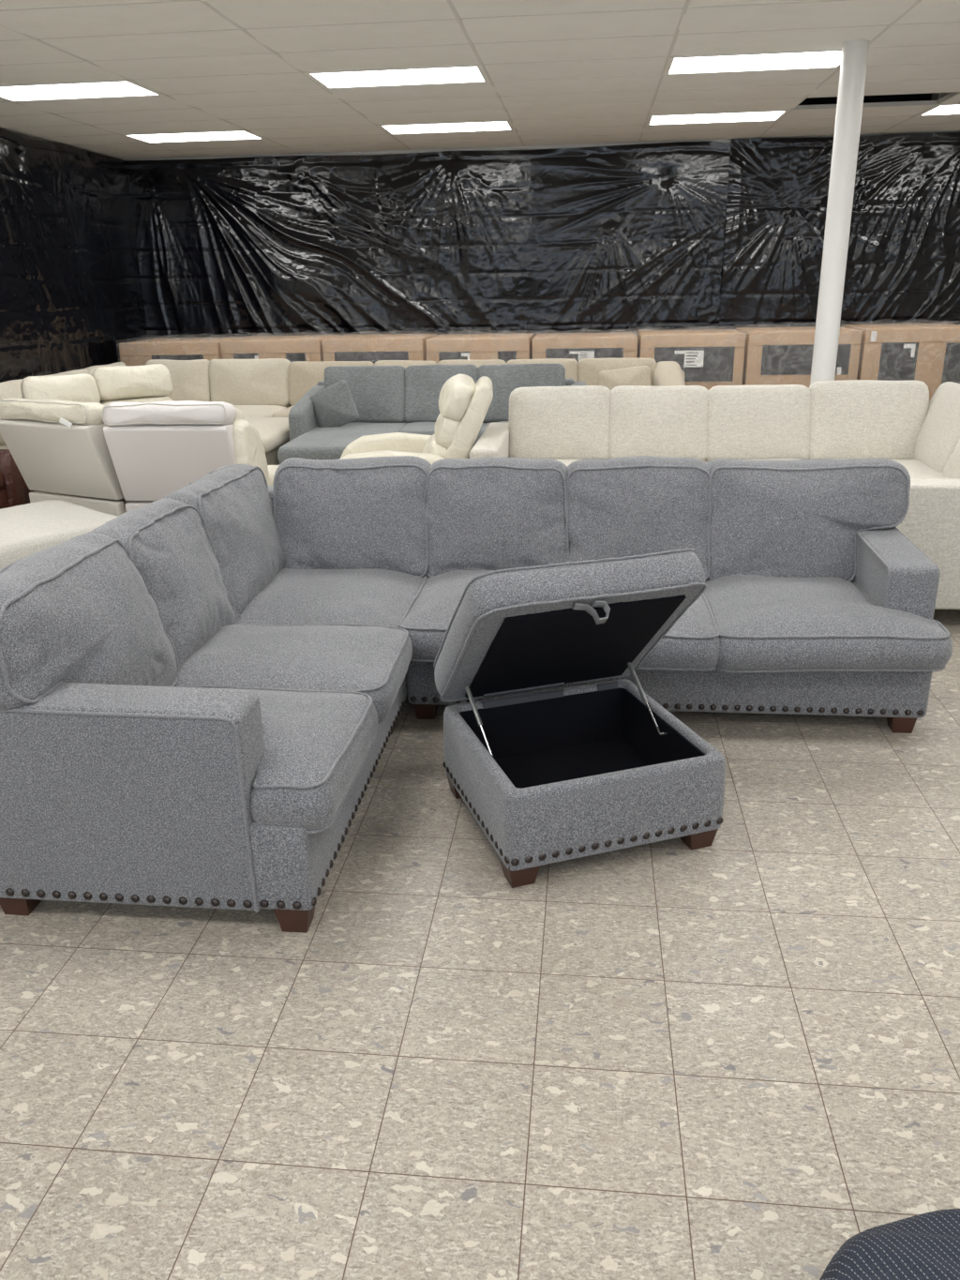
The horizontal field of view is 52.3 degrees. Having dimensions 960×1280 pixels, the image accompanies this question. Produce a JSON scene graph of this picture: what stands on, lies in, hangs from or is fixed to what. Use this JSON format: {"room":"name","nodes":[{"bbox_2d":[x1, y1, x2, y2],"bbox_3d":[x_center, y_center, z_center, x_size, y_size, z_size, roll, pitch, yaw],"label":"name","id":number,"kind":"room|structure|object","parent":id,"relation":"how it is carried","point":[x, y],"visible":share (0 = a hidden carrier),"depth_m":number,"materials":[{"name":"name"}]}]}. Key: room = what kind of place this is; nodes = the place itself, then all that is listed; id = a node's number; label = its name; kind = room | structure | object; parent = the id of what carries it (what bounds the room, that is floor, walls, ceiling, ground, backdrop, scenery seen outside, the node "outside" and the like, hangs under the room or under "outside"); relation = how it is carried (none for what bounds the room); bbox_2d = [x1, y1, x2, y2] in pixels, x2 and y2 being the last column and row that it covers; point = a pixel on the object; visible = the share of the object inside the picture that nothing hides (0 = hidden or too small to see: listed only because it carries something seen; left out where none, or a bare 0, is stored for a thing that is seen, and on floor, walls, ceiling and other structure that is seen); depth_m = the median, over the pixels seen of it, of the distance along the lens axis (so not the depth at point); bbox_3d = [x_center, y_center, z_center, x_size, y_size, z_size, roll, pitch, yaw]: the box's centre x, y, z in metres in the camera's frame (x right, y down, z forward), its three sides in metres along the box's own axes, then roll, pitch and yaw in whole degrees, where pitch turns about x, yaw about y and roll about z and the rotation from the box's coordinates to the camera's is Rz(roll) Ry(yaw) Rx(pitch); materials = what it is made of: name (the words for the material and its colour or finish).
{"room":"store","nodes":[
{"label":"store","id":0,"kind":"room"},
{"bbox_2d":[3,129,97,153],"bbox_3d":[-4.975,-1.248,3.349,0.150,3.474,17.240,1,20,6],"label":"wall","id":1,"kind":"structure","parent":0,"point":[25,136],"depth_m":9.15,"materials":[{"name":"paint"}]},
{"bbox_2d":[0,0,959,159],"bbox_3d":[0.922,-2.302,2.283,11.760,0.034,17.240,1,20,6],"label":"trim","id":2,"kind":"structure","parent":1,"relation":"attached to","point":[952,95],"depth_m":6.93,"materials":[{"name":"white paint"}]},
{"bbox_2d":[0,490,959,1279],"bbox_3d":[0.977,0.558,3.334,12.060,0.120,17.540,1,20,6],"label":"floor","id":3,"kind":"structure","parent":0,"point":[737,1057],"depth_m":2.21,"materials":[{"name":"tile"}]},
{"bbox_2d":[0,449,34,508],"bbox_3d":[-3.652,-0.993,6.594,0.880,0.610,0.900,1,20,6],"label":"leather armchair","id":4,"kind":"object","parent":3,"relation":"on","point":[14,490],"visible":0.43,"depth_m":6.70,"materials":[{"name":"brown leather"}]},
{"bbox_2d":[0,470,5,489],"bbox_3d":[-3.569,-1.068,6.557,0.676,0.155,0.323,1,20,6],"label":"seat cushion","id":5,"kind":"object","parent":4,"relation":"on","point":[2,473],"depth_m":6.62,"materials":[{"name":"brown leather"}]},
{"bbox_2d":[0,499,118,572],"bbox_3d":[-2.580,-0.403,5.263,0.939,0.482,1.158,17,27,40],"label":"ottoman","id":6,"kind":"object","parent":3,"relation":"on","point":[27,531],"visible":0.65,"depth_m":5.11,"materials":[{"name":"fabric"}]},
{"bbox_2d":[0,363,277,516],"bbox_3d":[-2.215,-1.142,6.355,1.545,1.102,2.397,-19,27,-40],"label":"sectional","id":7,"kind":"object","parent":3,"relation":"on","point":[112,440],"visible":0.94,"depth_m":5.67,"materials":[{"name":"beige leather"}]},
{"bbox_2d":[100,396,172,404],"bbox_3d":[-2.546,-1.597,7.294,0.553,0.399,0.188,-16,25,-34],"label":"cushion","id":8,"kind":"object","parent":7,"relation":"on","point":[104,400],"depth_m":7.19,"materials":[{"name":"beige leather"}]},
{"bbox_2d":[236,408,244,421],"bbox_3d":[-1.732,-1.099,5.724,0.725,0.555,0.374,1,20,6],"label":"cushion","id":9,"kind":"object","parent":7,"relation":"on","point":[240,416],"depth_m":5.62,"materials":[{"name":"beige fabric"}]},
{"bbox_2d":[267,466,277,485],"bbox_3d":[-1.677,-0.994,6.286,0.700,0.145,0.675,1,20,6],"label":"seat cushion","id":10,"kind":"object","parent":7,"relation":"on","point":[271,469],"depth_m":6.33,"materials":[{"name":"beige leather"}]},
{"bbox_2d":[0,358,291,466],"bbox_3d":[-2.838,-2.060,9.043,2.533,0.875,2.843,1,20,6],"label":"sectional sofa","id":11,"kind":"object","parent":3,"relation":"on","point":[258,388],"visible":0.23,"depth_m":9.87,"materials":[{"name":"beige fabric"}]},
{"bbox_2d":[0,444,8,449],"bbox_3d":[-3.584,-1.819,8.670,0.947,0.166,1.743,1,20,6],"label":"seat cushion","id":12,"kind":"object","parent":11,"relation":"on","point":[2,446],"depth_m":7.87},
{"bbox_2d":[0,376,36,445],"bbox_3d":[-3.851,-1.914,8.155,0.272,0.477,0.870,1,20,6],"label":"cushion","id":13,"kind":"object","parent":11,"relation":"on","point":[10,388],"depth_m":7.97,"materials":[{"name":"beige fabric"}]},
{"bbox_2d":[40,368,90,376],"bbox_3d":[-3.760,-2.214,8.965,0.269,0.473,0.871,1,20,6],"label":"cushion","id":14,"kind":"object","parent":11,"relation":"on","point":[82,370],"depth_m":9.04,"materials":[{"name":"beige fabric"}]},
{"bbox_2d":[85,361,124,375],"bbox_3d":[-3.668,-2.496,9.733,0.271,0.477,0.790,1,20,6],"label":"cushion","id":15,"kind":"object","parent":11,"relation":"on","point":[90,369],"depth_m":9.48,"materials":[{"name":"beige fabric"}]},
{"bbox_2d":[146,359,210,402],"bbox_3d":[-3.087,-2.632,10.048,0.692,0.483,0.247,1,20,6],"label":"cushion","id":16,"kind":"object","parent":11,"relation":"on","point":[190,378],"depth_m":9.95,"materials":[{"name":"beige fabric"}]},
{"bbox_2d":[210,358,290,406],"bbox_3d":[-2.332,-2.617,9.965,0.849,0.484,0.249,1,20,6],"label":"cushion","id":17,"kind":"object","parent":11,"relation":"on","point":[263,381],"depth_m":9.87,"materials":[{"name":"beige fabric"}]},
{"bbox_2d":[233,405,290,417],"bbox_3d":[-2.319,-2.200,9.642,0.696,0.164,1.043,1,20,6],"label":"seat cushion","id":18,"kind":"object","parent":11,"relation":"on","point":[248,411],"depth_m":9.57,"materials":[{"name":"beige fabric"}]},
{"bbox_2d":[244,416,289,453],"bbox_3d":[-2.133,-1.803,8.495,1.004,0.175,1.398,1,20,6],"label":"cushion","id":19,"kind":"object","parent":11,"relation":"on","point":[274,431],"depth_m":8.29,"materials":[{"name":"beige fabric"}]},
{"bbox_2d":[118,336,243,364],"bbox_3d":[-3.246,-2.834,10.967,1.114,1.136,1.027,1,20,6],"label":"carton","id":20,"kind":"object","parent":3,"relation":"on","point":[139,352],"visible":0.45,"depth_m":10.38,"materials":[{"name":"brown cardboard"}]},
{"bbox_2d":[220,334,341,362],"bbox_3d":[-2.143,-2.812,10.849,1.094,1.136,1.027,1,20,6],"label":"carton","id":21,"kind":"object","parent":3,"relation":"on","point":[305,347],"visible":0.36,"depth_m":10.26,"materials":[{"name":"brown cardboard"}]},
{"bbox_2d":[322,333,436,363],"bbox_3d":[-1.054,-2.791,10.732,1.084,1.139,1.026,1,20,6],"label":"carton","id":22,"kind":"object","parent":3,"relation":"on","point":[374,348],"visible":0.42,"depth_m":10.15,"materials":[{"name":"brown cardboard"}]},
{"bbox_2d":[339,373,493,464],"bbox_3d":[-0.479,-1.230,6.490,1.136,1.011,0.920,-1,20,1],"label":"recliner chair","id":23,"kind":"object","parent":3,"relation":"on","point":[464,404],"visible":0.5,"depth_m":6.14,"materials":[{"name":"beige leather"}]},
{"bbox_2d":[421,435,446,457],"bbox_3d":[-0.269,-1.238,6.488,0.229,0.232,0.628,-1,20,1],"label":"cushion","id":24,"kind":"object","parent":23,"relation":"on","point":[432,444],"depth_m":6.19,"materials":[{"name":"beige leather"}]},
{"bbox_2d":[433,410,461,448],"bbox_3d":[-0.200,-1.404,6.424,0.221,0.230,0.628,-1,20,1],"label":"cushion","id":25,"kind":"object","parent":23,"relation":"on","point":[447,424],"depth_m":6.14,"materials":[{"name":"beige leather"}]},
{"bbox_2d":[277,363,586,466],"bbox_3d":[-0.363,-1.751,8.134,2.460,0.952,1.781,1,20,6],"label":"sofa","id":26,"kind":"object","parent":3,"relation":"on","point":[386,399],"visible":0.46,"depth_m":8.47,"materials":[{"name":"fabric"}]},
{"bbox_2d":[309,380,359,427],"bbox_3d":[-1.245,-1.974,8.314,0.499,0.458,0.145,12,24,32],"label":"throw pillow","id":27,"kind":"object","parent":26,"relation":"on","point":[334,405],"visible":0.94,"depth_m":8.24,"materials":[{"name":"fabric"}]},
{"bbox_2d":[277,421,407,464],"bbox_3d":[-1.083,-1.657,8.108,0.809,0.157,1.513,1,20,6],"label":"seat cushion","id":28,"kind":"object","parent":26,"relation":"on","point":[312,441],"depth_m":7.77,"materials":[{"name":"fabric"}]},
{"bbox_2d":[324,365,406,422],"bbox_3d":[-1.012,-2.168,8.655,0.736,0.501,0.262,1,20,6],"label":"cushion","id":29,"kind":"object","parent":26,"relation":"on","point":[378,393],"depth_m":8.56,"materials":[{"name":"fabric"}]},
{"bbox_2d":[404,364,478,422],"bbox_3d":[-0.336,-2.155,8.582,0.657,0.501,0.257,1,20,6],"label":"cushion","id":30,"kind":"object","parent":26,"relation":"on","point":[424,384],"depth_m":8.50,"materials":[{"name":"fabric"}]},
{"bbox_2d":[398,421,486,446],"bbox_3d":[-0.307,-1.786,8.420,0.736,0.156,0.675,1,20,6],"label":"seat cushion","id":31,"kind":"object","parent":26,"relation":"on","point":[426,428],"depth_m":8.25,"materials":[{"name":"fabric"}]},
{"bbox_2d":[481,421,509,435],"bbox_3d":[0.393,-1.772,8.346,0.752,0.155,0.675,1,20,6],"label":"seat cushion","id":32,"kind":"object","parent":26,"relation":"on","point":[485,424],"depth_m":8.43,"materials":[{"name":"fabric"}]},
{"bbox_2d":[477,363,565,422],"bbox_3d":[0.354,-2.141,8.510,0.769,0.503,0.260,1,20,6],"label":"cushion","id":33,"kind":"object","parent":26,"relation":"on","point":[504,378],"depth_m":8.42,"materials":[{"name":"fabric"}]},
{"bbox_2d":[0,456,951,933],"bbox_3d":[0.178,-0.038,3.479,3.037,0.926,2.430,1,20,6],"label":"sectional sofa","id":34,"kind":"object","parent":3,"relation":"on","point":[204,687],"visible":0.88,"depth_m":3.44,"materials":[{"name":"grey fabric"}]},
{"bbox_2d":[0,534,174,707],"bbox_3d":[-1.167,0.026,2.788,0.334,0.522,0.809,1,20,6],"label":"cushion","id":35,"kind":"object","parent":34,"relation":"on","point":[82,613],"depth_m":2.69,"materials":[{"name":"grey fabric"}]},
{"bbox_2d":[90,499,238,668],"bbox_3d":[-1.094,-0.193,3.383,0.324,0.516,0.636,1,20,6],"label":"cushion","id":36,"kind":"object","parent":34,"relation":"on","point":[174,555],"depth_m":3.26,"materials":[{"name":"grey fabric"}]},
{"bbox_2d":[160,462,285,615],"bbox_3d":[-1.026,-0.421,4.010,0.341,0.514,0.828,1,20,6],"label":"cushion","id":37,"kind":"object","parent":34,"relation":"on","point":[233,505],"depth_m":3.87,"materials":[{"name":"grey fabric"}]},
{"bbox_2d":[171,624,412,722],"bbox_3d":[-0.721,0.088,3.385,0.931,0.185,0.642,1,20,6],"label":"seat cushion","id":38,"kind":"object","parent":34,"relation":"on","point":[369,660],"depth_m":3.23,"materials":[{"name":"grey fabric"}]},
{"bbox_2d":[249,689,379,832],"bbox_3d":[-0.790,0.300,2.816,0.920,0.178,0.662,1,20,6],"label":"seat cushion","id":39,"kind":"object","parent":34,"relation":"on","point":[316,745],"depth_m":2.63,"materials":[{"name":"grey fabric"}]},
{"bbox_2d":[238,569,425,630],"bbox_3d":[-0.665,-0.165,4.070,0.881,0.187,0.894,1,20,6],"label":"seat cushion","id":40,"kind":"object","parent":34,"relation":"on","point":[384,599],"depth_m":3.83,"materials":[{"name":"grey fabric"}]},
{"bbox_2d":[272,456,429,576],"bbox_3d":[-0.554,-0.533,4.295,0.743,0.509,0.334,1,20,6],"label":"cushion","id":41,"kind":"object","parent":34,"relation":"on","point":[371,516],"depth_m":4.18,"materials":[{"name":"grey fabric"}]},
{"bbox_2d":[399,570,494,661],"bbox_3d":[0.034,-0.143,3.979,0.624,0.186,0.914,1,20,6],"label":"seat cushion","id":42,"kind":"object","parent":34,"relation":"on","point":[429,606],"depth_m":3.75,"materials":[{"name":"grey fabric"}]},
{"bbox_2d":[426,457,569,574],"bbox_3d":[0.075,-0.518,4.229,0.660,0.512,0.332,1,20,6],"label":"cushion","id":43,"kind":"object","parent":34,"relation":"on","point":[495,514],"depth_m":4.11,"materials":[{"name":"grey fabric"}]},
{"bbox_2d":[563,456,709,577],"bbox_3d":[0.663,-0.510,4.166,0.659,0.509,0.331,1,20,6],"label":"cushion","id":44,"kind":"object","parent":34,"relation":"on","point":[613,506],"depth_m":4.05,"materials":[{"name":"grey fabric"}]},
{"bbox_2d":[641,594,719,668],"bbox_3d":[0.608,-0.133,3.918,0.616,0.184,0.928,1,20,6],"label":"seat cushion","id":45,"kind":"object","parent":34,"relation":"on","point":[693,641],"depth_m":3.50,"materials":[{"name":"grey fabric"}]},
{"bbox_2d":[707,457,913,581],"bbox_3d":[1.351,-0.495,4.098,0.856,0.514,0.338,1,20,6],"label":"cushion","id":46,"kind":"object","parent":34,"relation":"on","point":[797,517],"depth_m":3.98,"materials":[{"name":"grey fabric"}]},
{"bbox_2d":[703,573,951,671],"bbox_3d":[1.295,-0.117,3.848,0.848,0.182,0.919,1,20,6],"label":"seat cushion","id":47,"kind":"object","parent":34,"relation":"on","point":[753,622],"depth_m":3.49,"materials":[{"name":"grey fabric"}]},
{"bbox_2d":[272,358,685,416],"bbox_3d":[0.015,-2.295,9.550,3.951,0.822,1.084,1,20,6],"label":"sectional sofa","id":48,"kind":"object","parent":3,"relation":"on","point":[303,375],"visible":0.1,"depth_m":9.53,"materials":[{"name":"beige fabric"}]},
{"bbox_2d":[272,406,292,416],"bbox_3d":[-1.631,-2.218,9.624,0.644,0.165,0.813,1,20,6],"label":"seat cushion","id":49,"kind":"object","parent":48,"relation":"on","point":[284,413],"depth_m":9.30,"materials":[{"name":"beige fabric"}]},
{"bbox_2d":[288,361,374,406],"bbox_3d":[-1.488,-2.573,9.864,0.883,0.461,0.236,1,20,6],"label":"cushion","id":50,"kind":"object","parent":48,"relation":"on","point":[303,375],"depth_m":9.80,"materials":[{"name":"beige fabric"}]},
{"bbox_2d":[374,360,437,367],"bbox_3d":[-0.739,-2.558,9.785,0.656,0.461,0.240,1,20,6],"label":"cushion","id":51,"kind":"object","parent":48,"relation":"on","point":[403,363],"depth_m":9.69,"materials":[{"name":"beige fabric"}]},
{"bbox_2d":[437,359,506,367],"bbox_3d":[-0.082,-2.543,9.715,0.696,0.461,0.240,1,20,6],"label":"cushion","id":52,"kind":"object","parent":48,"relation":"on","point":[477,363],"depth_m":9.62,"materials":[{"name":"beige fabric"}]},
{"bbox_2d":[506,358,578,381],"bbox_3d":[0.609,-2.531,9.639,0.726,0.460,0.236,1,20,6],"label":"cushion","id":53,"kind":"object","parent":48,"relation":"on","point":[571,366],"depth_m":9.53,"materials":[{"name":"beige fabric"}]},
{"bbox_2d":[578,358,656,386],"bbox_3d":[1.336,-2.515,9.562,0.764,0.463,0.239,1,20,6],"label":"cushion","id":54,"kind":"object","parent":48,"relation":"on","point":[589,368],"depth_m":9.48,"materials":[{"name":"beige fabric"}]},
{"bbox_2d":[598,365,649,391],"bbox_3d":[1.347,-2.343,9.131,0.520,0.414,0.183,6,21,19],"label":"throw pillow","id":55,"kind":"object","parent":48,"relation":"on","point":[639,376],"visible":0.49,"depth_m":9.07,"materials":[{"name":"beige fabric"}]},
{"bbox_2d":[425,332,534,362],"bbox_3d":[0.032,-2.768,10.616,1.089,1.135,1.027,1,20,6],"label":"carton","id":56,"kind":"object","parent":3,"relation":"on","point":[505,347],"visible":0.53,"depth_m":10.04,"materials":[{"name":"brown cardboard"}]},
{"bbox_2d":[434,548,725,888],"bbox_3d":[0.287,0.146,3.047,0.724,0.876,0.747,-7,21,-17],"label":"storage ottoman","id":57,"kind":"object","parent":3,"relation":"on","point":[554,775],"visible":1,"depth_m":2.90,"materials":[{"name":"grey fabric"}]},
{"bbox_2d":[532,331,637,361],"bbox_3d":[1.118,-2.740,10.501,1.084,1.123,1.028,1,20,6],"label":"carton","id":58,"kind":"object","parent":3,"relation":"on","point":[578,346],"visible":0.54,"depth_m":9.92,"materials":[{"name":"brown cardboard"}]},
{"bbox_2d":[636,329,745,389],"bbox_3d":[2.186,-2.727,10.383,1.054,1.141,1.028,1,20,6],"label":"carton","id":59,"kind":"object","parent":3,"relation":"on","point":[708,358],"visible":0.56,"depth_m":9.82,"materials":[{"name":"brown cardboard"}]},
{"bbox_2d":[469,379,959,609],"bbox_3d":[1.610,-0.926,5.747,3.355,0.979,2.340,1,20,6],"label":"sectional sofa","id":60,"kind":"object","parent":3,"relation":"on","point":[893,421],"visible":0.43,"depth_m":6.39,"materials":[{"name":"beige fabric"}]},
{"bbox_2d":[509,386,610,459],"bbox_3d":[0.542,-1.454,6.630,0.699,0.505,0.260,1,20,6],"label":"cushion","id":61,"kind":"object","parent":60,"relation":"on","point":[551,422],"depth_m":6.55,"materials":[{"name":"beige fabric"}]},
{"bbox_2d":[561,458,577,465],"bbox_3d":[0.491,-1.035,6.290,0.706,0.167,0.992,1,20,6],"label":"seat cushion","id":62,"kind":"object","parent":60,"relation":"on","point":[568,460],"depth_m":6.52,"materials":[{"name":"beige fabric"}]},
{"bbox_2d":[608,385,708,461],"bbox_3d":[1.192,-1.443,6.560,0.681,0.503,0.262,1,20,6],"label":"cushion","id":63,"kind":"object","parent":60,"relation":"on","point":[645,421],"depth_m":6.48,"materials":[{"name":"beige fabric"}]},
{"bbox_2d":[707,458,782,464],"bbox_3d":[1.806,-1.009,6.149,0.703,0.167,0.997,1,20,6],"label":"seat cushion","id":64,"kind":"object","parent":60,"relation":"on","point":[709,460],"depth_m":6.47,"materials":[{"name":"beige fabric"}]},
{"bbox_2d":[706,384,811,461],"bbox_3d":[1.839,-1.429,6.492,0.693,0.504,0.261,1,20,6],"label":"cushion","id":65,"kind":"object","parent":60,"relation":"on","point":[747,421],"depth_m":6.41,"materials":[{"name":"beige fabric"}]},
{"bbox_2d":[809,379,929,459],"bbox_3d":[2.532,-1.428,6.415,0.769,0.530,0.272,1,20,6],"label":"cushion","id":66,"kind":"object","parent":60,"relation":"on","point":[849,419],"depth_m":6.34,"materials":[{"name":"beige fabric"}]},
{"bbox_2d":[851,458,947,478],"bbox_3d":[2.635,-0.993,6.062,1.048,0.167,0.996,1,20,6],"label":"seat cushion","id":67,"kind":"object","parent":60,"relation":"on","point":[916,468],"depth_m":5.97,"materials":[{"name":"beige fabric"}]},
{"bbox_2d":[914,380,959,472],"bbox_3d":[2.932,-1.320,6.112,0.294,0.523,0.790,1,20,6],"label":"cushion","id":68,"kind":"object","parent":60,"relation":"on","point":[937,422],"depth_m":6.10,"materials":[{"name":"beige fabric"}]},
{"bbox_2d":[942,439,959,478],"bbox_3d":[2.849,-1.057,5.408,0.296,0.524,0.798,1,20,6],"label":"cushion","id":69,"kind":"object","parent":60,"relation":"on","point":[951,463],"depth_m":5.72,"materials":[{"name":"beige fabric"}]},
{"bbox_2d":[736,326,862,388],"bbox_3d":[3.267,-2.714,10.264,1.109,1.161,1.027,1,20,6],"label":"carton","id":70,"kind":"object","parent":3,"relation":"on","point":[773,355],"visible":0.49,"depth_m":9.73,"materials":[{"name":"brown cardboard"}]},
{"bbox_2d":[810,39,869,384],"bbox_3d":[2.354,-2.303,6.563,0.280,2.973,0.280,1,20,6],"label":"support pole","id":71,"kind":"object","parent":3,"relation":"on","point":[854,57],"visible":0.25,"depth_m":6.32,"materials":[{"name":"white metal"}]},
{"bbox_2d":[818,1216,959,1279],"bbox_3d":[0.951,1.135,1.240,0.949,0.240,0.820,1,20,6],"label":"chair","id":72,"kind":"object","parent":3,"relation":"on","point":[923,1248],"visible":1,"depth_m":1.50,"materials":[{"name":"black fabric"}]},
{"bbox_2d":[842,323,959,402],"bbox_3d":[4.373,-2.704,10.142,1.104,1.186,1.028,1,20,6],"label":"carton","id":73,"kind":"object","parent":3,"relation":"on","point":[929,353],"visible":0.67,"depth_m":9.61,"materials":[{"name":"brown cardboard"}]},
{"bbox_2d":[0,0,959,159],"bbox_3d":[0.922,-2.286,2.289,11.760,0.010,17.240,1,20,6],"label":"ceiling","id":74,"kind":"structure","parent":0,"point":[194,15],"depth_m":6.46,"materials":[{"name":"tile"}]},
{"bbox_2d":[0,128,102,382],"bbox_3d":[-4.261,-2.784,8.157,0.084,2.915,4.420,1,20,6],"label":"plastic sheeting","id":75,"kind":"object","parent":74,"relation":"hanging from","point":[48,323],"visible":0.66,"depth_m":9.23,"materials":[{"name":"black plastic"}]},
{"bbox_2d":[0,79,165,102],"bbox_3d":[-2.986,-4.020,7.066,1.211,0.106,0.602,1,20,6],"label":"ceiling light","id":76,"kind":"object","parent":74,"relation":"attached to","point":[126,88],"visible":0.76,"depth_m":7.10,"materials":[{"name":"white plastic"}]},
{"bbox_2d":[72,147,148,364],"bbox_3d":[-3.985,-3.751,10.792,0.064,2.905,1.341,1,20,5],"label":"plastic sheeting","id":77,"kind":"object","parent":74,"relation":"hanging from","point":[106,210],"visible":0.64,"depth_m":10.61,"materials":[{"name":"black plastic"}]},
{"bbox_2d":[121,130,265,143],"bbox_3d":[-2.725,-4.860,9.340,1.211,0.106,0.602,1,20,6],"label":"ceiling light","id":78,"kind":"object","parent":74,"relation":"attached to","point":[227,135],"visible":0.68,"depth_m":9.37,"materials":[{"name":"white plastic"}]},
{"bbox_2d":[303,64,490,89],"bbox_3d":[-0.561,-3.971,6.806,1.211,0.106,0.602,1,20,6],"label":"ceiling light","id":79,"kind":"object","parent":74,"relation":"attached to","point":[475,73],"visible":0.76,"depth_m":6.83,"materials":[{"name":"white plastic"}]},
{"bbox_2d":[125,141,732,339],"bbox_3d":[-0.637,-3.896,11.011,6.665,2.905,0.114,1,20,6],"label":"plastic sheeting","id":80,"kind":"object","parent":74,"relation":"hanging from","point":[627,237],"visible":0.7,"depth_m":10.84,"materials":[{"name":"black plastic"}]},
{"bbox_2d":[377,120,514,135],"bbox_3d":[-0.301,-4.811,9.080,1.211,0.106,0.602,1,20,6],"label":"ceiling light","id":81,"kind":"object","parent":74,"relation":"attached to","point":[483,126],"visible":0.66,"depth_m":9.11,"materials":[{"name":"white plastic"}]},
{"bbox_2d":[646,109,789,125],"bbox_3d":[2.123,-4.762,8.820,1.211,0.106,0.602,1,20,6],"label":"ceiling light","id":82,"kind":"object","parent":74,"relation":"attached to","point":[764,115],"visible":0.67,"depth_m":8.85,"materials":[{"name":"white plastic"}]},
{"bbox_2d":[662,49,842,75],"bbox_3d":[1.863,-3.922,6.546,1.211,0.106,0.602,1,20,6],"label":"ceiling light","id":83,"kind":"object","parent":74,"relation":"attached to","point":[826,58],"visible":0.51,"depth_m":6.58,"materials":[{"name":"white plastic"}]},
{"bbox_2d":[719,132,959,330],"bbox_3d":[5.145,-3.783,10.387,5.050,2.915,0.086,1,20,6],"label":"plastic sheeting","id":84,"kind":"object","parent":74,"relation":"hanging from","point":[903,260],"visible":0.61,"depth_m":10.34,"materials":[{"name":"black plastic"}]},
{"bbox_2d":[798,92,935,105],"bbox_3d":[3.267,-4.690,8.062,1.619,0.360,1.110,1,20,6],"label":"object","id":85,"kind":"structure","parent":74,"relation":"attached to","point":[908,97],"depth_m":8.56,"materials":[{"name":"black"}]},
{"bbox_2d":[916,92,959,116],"bbox_3d":[4.547,-4.713,8.561,1.211,0.106,0.602,1,20,6],"label":"ceiling light","id":86,"kind":"object","parent":74,"relation":"attached to","point":[944,109],"visible":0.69,"depth_m":8.62,"materials":[{"name":"white plastic"}]},
{"bbox_2d":[924,105,959,114],"bbox_3d":[4.548,-4.672,8.576,1.141,0.006,0.532,1,20,6],"label":"diffuser","id":87,"kind":"object","parent":86,"relation":"attached to","point":[939,109],"depth_m":8.67,"materials":[{"name":"white plastic"}]},
{"bbox_2d":[361,142,730,155],"bbox_3d":[1.875,-4.125,10.823,12.060,3.474,0.150,1,20,6],"label":"wall","id":88,"kind":"structure","parent":0,"point":[727,143],"depth_m":10.64,"materials":[{"name":"paint"}]},
{"bbox_2d":[122,131,959,160],"bbox_3d":[1.843,-5.237,10.320,11.760,0.031,0.030,1,20,6],"label":"trim","id":89,"kind":"structure","parent":88,"relation":"attached to","point":[730,140],"depth_m":10.52,"materials":[{"name":"white"}]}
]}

